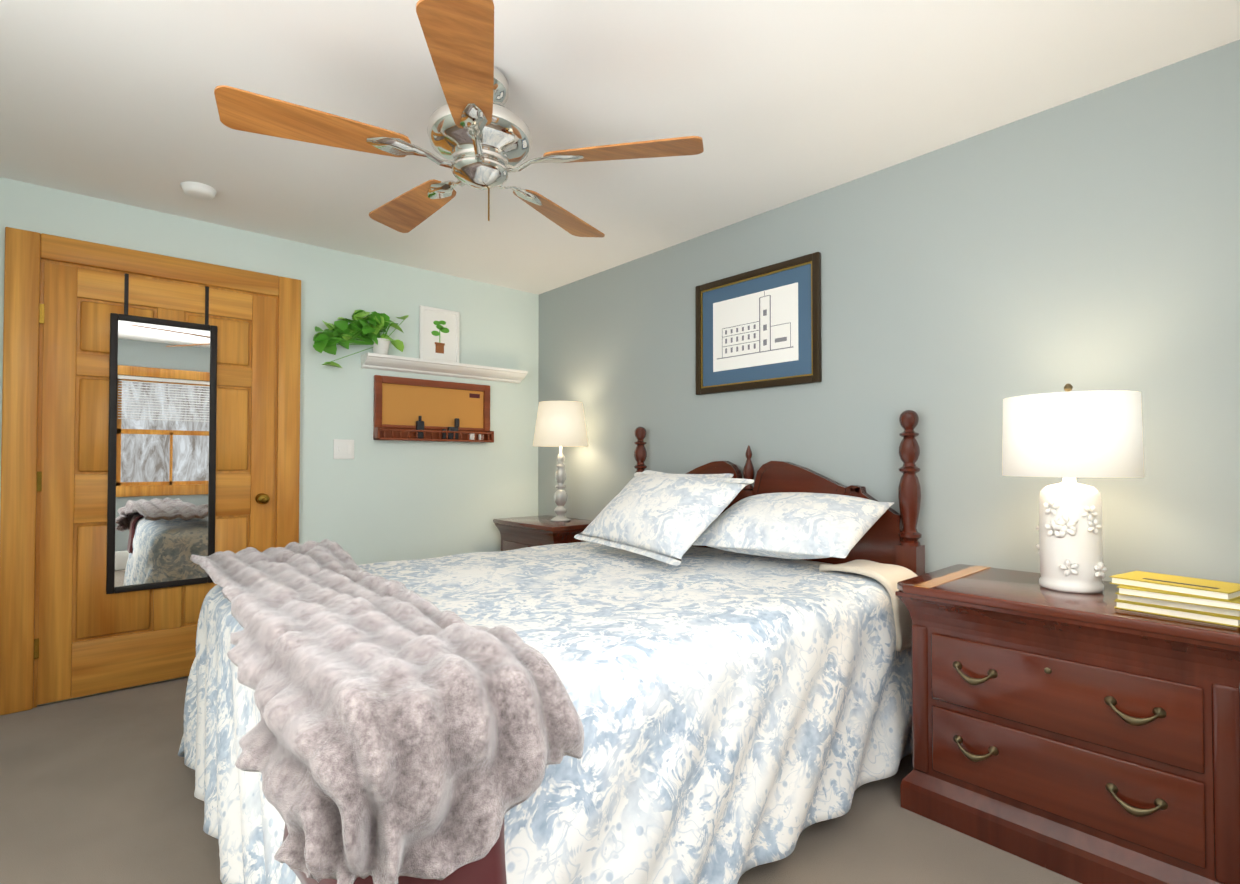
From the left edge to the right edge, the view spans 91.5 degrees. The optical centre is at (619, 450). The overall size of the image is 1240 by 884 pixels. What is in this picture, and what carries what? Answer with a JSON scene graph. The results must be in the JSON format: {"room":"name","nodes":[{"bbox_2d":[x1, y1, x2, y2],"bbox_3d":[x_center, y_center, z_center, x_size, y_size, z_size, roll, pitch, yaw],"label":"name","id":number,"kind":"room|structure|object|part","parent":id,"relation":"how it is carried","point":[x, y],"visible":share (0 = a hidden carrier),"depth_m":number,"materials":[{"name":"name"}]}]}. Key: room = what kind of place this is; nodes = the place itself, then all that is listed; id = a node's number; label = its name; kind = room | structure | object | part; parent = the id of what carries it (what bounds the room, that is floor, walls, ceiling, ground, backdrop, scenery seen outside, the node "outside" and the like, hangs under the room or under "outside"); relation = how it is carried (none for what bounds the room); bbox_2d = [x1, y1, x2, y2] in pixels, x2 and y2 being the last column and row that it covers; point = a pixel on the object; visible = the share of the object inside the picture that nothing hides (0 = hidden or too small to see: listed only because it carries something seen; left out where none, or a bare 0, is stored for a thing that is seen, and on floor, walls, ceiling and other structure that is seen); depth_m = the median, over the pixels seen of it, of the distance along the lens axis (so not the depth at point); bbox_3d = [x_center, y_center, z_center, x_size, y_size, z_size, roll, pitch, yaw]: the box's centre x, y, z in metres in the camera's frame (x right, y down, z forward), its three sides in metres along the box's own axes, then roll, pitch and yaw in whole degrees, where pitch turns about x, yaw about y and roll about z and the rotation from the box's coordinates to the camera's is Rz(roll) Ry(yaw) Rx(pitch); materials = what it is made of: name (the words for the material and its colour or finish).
{"room":"bedroom","nodes":[
{"label":"bedroom","id":0,"kind":"room"},
{"bbox_2d":[0,177,538,705],"bbox_3d":[-1.965,-0.017,3.494,3.700,2.400,0.100,1,-1,-42],"label":"wall","id":1,"kind":"structure","parent":0,"point":[378,501],"depth_m":3.79,"materials":[{"name":"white paint"}]},
{"bbox_2d":[0,227,300,715],"bbox_3d":[-2.304,0.091,3.091,1.204,2.170,0.042,1,-1,-42],"label":"door","id":2,"kind":"structure","parent":1,"relation":"in","point":[75,618],"depth_m":2.89,"materials":[{"name":"brown wood"}]},
{"bbox_3d":[-2.654,0.136,2.763,0.016,1.620,0.004,1,-1,-42],"label":"door hinges","id":3,"kind":"part","parent":2,"relation":"part of","materials":[{"name":"gold metal"}]},
{"bbox_2d":[124,273,128,314],"bbox_3d":[-2.435,-0.744,2.981,0.016,0.256,0.019,1,-1,-42],"label":"hanger","id":4,"kind":"object","parent":2,"relation":"attached to","point":[126,286],"depth_m":2.97,"materials":[{"name":"black metal"}]},
{"bbox_2d":[106,313,216,593],"bbox_3d":[-2.305,0.013,3.059,0.435,1.355,0.024,1,-1,-42],"label":"mirror","id":5,"kind":"object","parent":2,"relation":"attached to","point":[163,373],"depth_m":3.05,"materials":[{"name":"black mirror"}]},
{"bbox_2d":[205,286,208,324],"bbox_3d":[-2.188,-0.740,3.200,0.016,0.256,0.019,1,-1,-42],"label":"hanger","id":6,"kind":"object","parent":2,"relation":"attached to","point":[206,288],"depth_m":3.19,"materials":[{"name":"black metal"}]},
{"bbox_2d":[333,439,353,458],"bbox_3d":[-1.675,-0.009,3.672,0.120,0.120,0.014,1,-1,-42],"label":"switch plate","id":7,"kind":"object","parent":1,"relation":"attached to","point":[343,448],"visible":1,"depth_m":3.67,"materials":[{"name":"white plastic"}]},
{"bbox_2d":[313,305,527,383],"bbox_3d":[-1.234,-0.719,3.957,1.448,0.480,0.252,1,-1,-42],"label":"shelf","id":8,"kind":"object","parent":1,"relation":"attached to","point":[438,342],"visible":1,"depth_m":3.92,"materials":[{"name":"white paint"}]},
{"bbox_2d":[313,310,408,367],"bbox_3d":[-1.565,-0.678,3.661,0.562,0.386,0.252,1,-1,-42],"label":"plant","id":9,"kind":"object","parent":8,"relation":"on","point":[341,333],"depth_m":3.68,"materials":[{"name":"green plant"}]},
{"bbox_2d":[419,305,459,362],"bbox_3d":[-1.217,-0.772,4.080,0.280,0.369,0.022,1,-1,-42],"label":"picture","id":10,"kind":"object","parent":8,"relation":"on","point":[438,328],"depth_m":4.07,"materials":[{"name":"white paper"}]},
{"bbox_2d":[373,375,493,442],"bbox_3d":[-1.219,-0.266,4.036,0.810,0.407,0.083,1,-1,-42],"label":"bulletin board","id":11,"kind":"object","parent":1,"relation":"attached to","point":[408,409],"visible":1,"depth_m":4.03,"materials":[{"name":"brown wood"}]},
{"bbox_2d":[0,676,1081,883],"bbox_3d":[-0.469,1.205,1.792,3.700,0.100,4.600,1,-1,-42],"label":"floor","id":12,"kind":"structure","parent":0,"point":[97,789],"depth_m":1.87,"materials":[{"name":"carpet"}]},
{"bbox_2d":[493,515,592,550],"bbox_3d":[-0.476,0.832,4.074,0.461,0.722,0.710,1,-1,-42],"label":"nightstand","id":13,"kind":"object","parent":12,"relation":"on","point":[522,532],"visible":0.17,"depth_m":3.92,"materials":[{"name":"brown wood"}]},
{"bbox_2d":[533,401,587,521],"bbox_3d":[-0.396,0.074,4.038,0.370,0.790,0.370,1,-1,-42],"label":"lamp","id":14,"kind":"object","parent":13,"relation":"on","point":[560,424],"visible":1,"depth_m":3.92,"materials":[{"name":"white glass"}]},
{"bbox_3d":[-0.396,-0.175,4.043,0.370,0.290,0.370,1,-1,-42],"label":"lamp shade","id":15,"kind":"part","parent":14,"relation":"part of","materials":[{"name":"white fabric"}]},
{"bbox_2d":[178,410,924,883],"bbox_3d":[-0.178,0.496,2.279,2.391,1.334,2.002,1,-1,-42],"label":"bed","id":16,"kind":"object","parent":12,"relation":"on","point":[700,674],"visible":0.96,"depth_m":1.49,"materials":[{"name":"white fabric"}]},
{"bbox_2d":[190,539,583,883],"bbox_3d":[-0.831,0.491,1.657,0.590,0.317,1.940,1,-1,-42],"label":"throw","id":17,"kind":"object","parent":16,"relation":"on","point":[393,736],"depth_m":0.98,"materials":[{"name":"fur"}]},
{"bbox_2d":[283,818,506,883],"bbox_3d":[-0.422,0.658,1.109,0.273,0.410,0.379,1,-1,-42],"label":"footboard","id":18,"kind":"object","parent":16,"relation":"on","point":[491,869],"depth_m":1.03,"materials":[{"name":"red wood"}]},
{"bbox_2d":[574,470,753,565],"bbox_3d":[0.178,0.278,2.812,0.560,0.224,0.780,-42,25,-28],"label":"pillow","id":19,"kind":"object","parent":16,"relation":"on","point":[659,516],"depth_m":2.64,"materials":[{"name":"white fabric"}]},
{"bbox_2d":[621,472,732,490],"bbox_3d":[0.202,0.283,3.235,0.740,0.217,0.500,-1,41,48],"label":"pillow","id":20,"kind":"object","parent":16,"relation":"on","point":[637,474],"depth_m":3.23,"materials":[{"name":"white fabric"}]},
{"bbox_3d":[-0.115,0.497,2.386,2.153,1.334,1.686,1,-1,-42],"label":"frame","id":21,"kind":"part","parent":16,"relation":"part of","materials":[{"name":"brown wood"}]},
{"bbox_2d":[692,492,893,558],"bbox_3d":[0.713,0.312,2.592,0.780,0.226,0.520,-4,18,46],"label":"pillow","id":22,"kind":"object","parent":16,"relation":"on","point":[785,525],"depth_m":2.44,"materials":[{"name":"white fabric"}]},
{"bbox_2d":[895,564,1239,883],"bbox_3d":[1.381,0.793,1.849,0.570,0.726,0.835,1,-1,-42],"label":"dresser","id":23,"kind":"object","parent":12,"relation":"on","point":[1082,738],"visible":1,"depth_m":1.64,"materials":[{"name":"brown wood"}]},
{"bbox_2d":[1002,383,1143,593],"bbox_3d":[1.409,0.109,1.896,0.356,0.642,0.356,1,-1,-42],"label":"lamp","id":24,"kind":"object","parent":23,"relation":"on","point":[1069,433],"visible":1,"depth_m":1.81,"materials":[{"name":"white ceramic"}]},
{"bbox_3d":[1.409,-0.045,1.899,0.356,0.250,0.356,1,-1,-42],"label":"lamp shade","id":25,"kind":"part","parent":24,"relation":"part of","materials":[{"name":"white fabric"}]},
{"bbox_2d":[1110,571,1239,626],"bbox_3d":[1.477,0.384,1.595,0.201,0.082,0.263,1,-1,-37],"label":"books","id":26,"kind":"object","parent":23,"relation":"on","point":[1205,600],"visible":1,"depth_m":1.55,"materials":[{"name":"paper"},{"name":"cardboard"}]},
{"bbox_2d":[0,0,1239,294],"bbox_3d":[-0.469,-1.295,1.834,3.700,0.100,4.600,1,-1,-42],"label":"ceiling","id":27,"kind":"structure","parent":0,"point":[772,104],"depth_m":2.12,"materials":[{"name":"white paint"}]},
{"bbox_2d":[180,181,216,199],"bbox_3d":[-1.970,-1.210,2.827,0.140,0.035,0.140,1,-1,-42],"label":"smoke detector","id":28,"kind":"object","parent":27,"relation":"attached to","point":[197,190],"visible":1,"depth_m":2.79,"materials":[{"name":"white plastic"}]},
{"bbox_2d":[214,0,703,236],"bbox_3d":[-0.501,-1.006,2.039,1.429,0.469,1.384,1,-1,-42],"label":"fan","id":29,"kind":"object","parent":27,"relation":"hanging from","point":[479,134],"visible":1,"depth_m":1.86,"materials":[{"name":"brown wood"}]},
{"bbox_3d":[-0.465,-1.058,2.013,0.340,0.366,0.340,1,-1,-42],"label":"motor","id":30,"kind":"part","parent":29,"relation":"part of","materials":[{"name":"silver metal"}]},
{"bbox_3d":[-0.441,-0.839,2.031,0.004,0.135,0.004,1,-1,-42],"label":"pull chain","id":31,"kind":"part","parent":29,"relation":"part of","materials":[{"name":"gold metal"}]},
{"bbox_2d":[538,40,1239,583],"bbox_3d":[0.909,-0.026,2.972,0.100,2.400,4.500,1,-1,-42],"label":"wall","id":32,"kind":"structure","parent":0,"point":[1088,242],"depth_m":2.34,"materials":[{"name":"grey paint"}]},
{"bbox_2d":[695,252,821,394],"bbox_3d":[0.688,-0.625,3.131,0.027,0.615,0.765,1,-1,-42],"label":"picture","id":33,"kind":"object","parent":32,"relation":"attached to","point":[759,328],"visible":1,"depth_m":3.09,"materials":[{"name":"white paper"}]}
]}

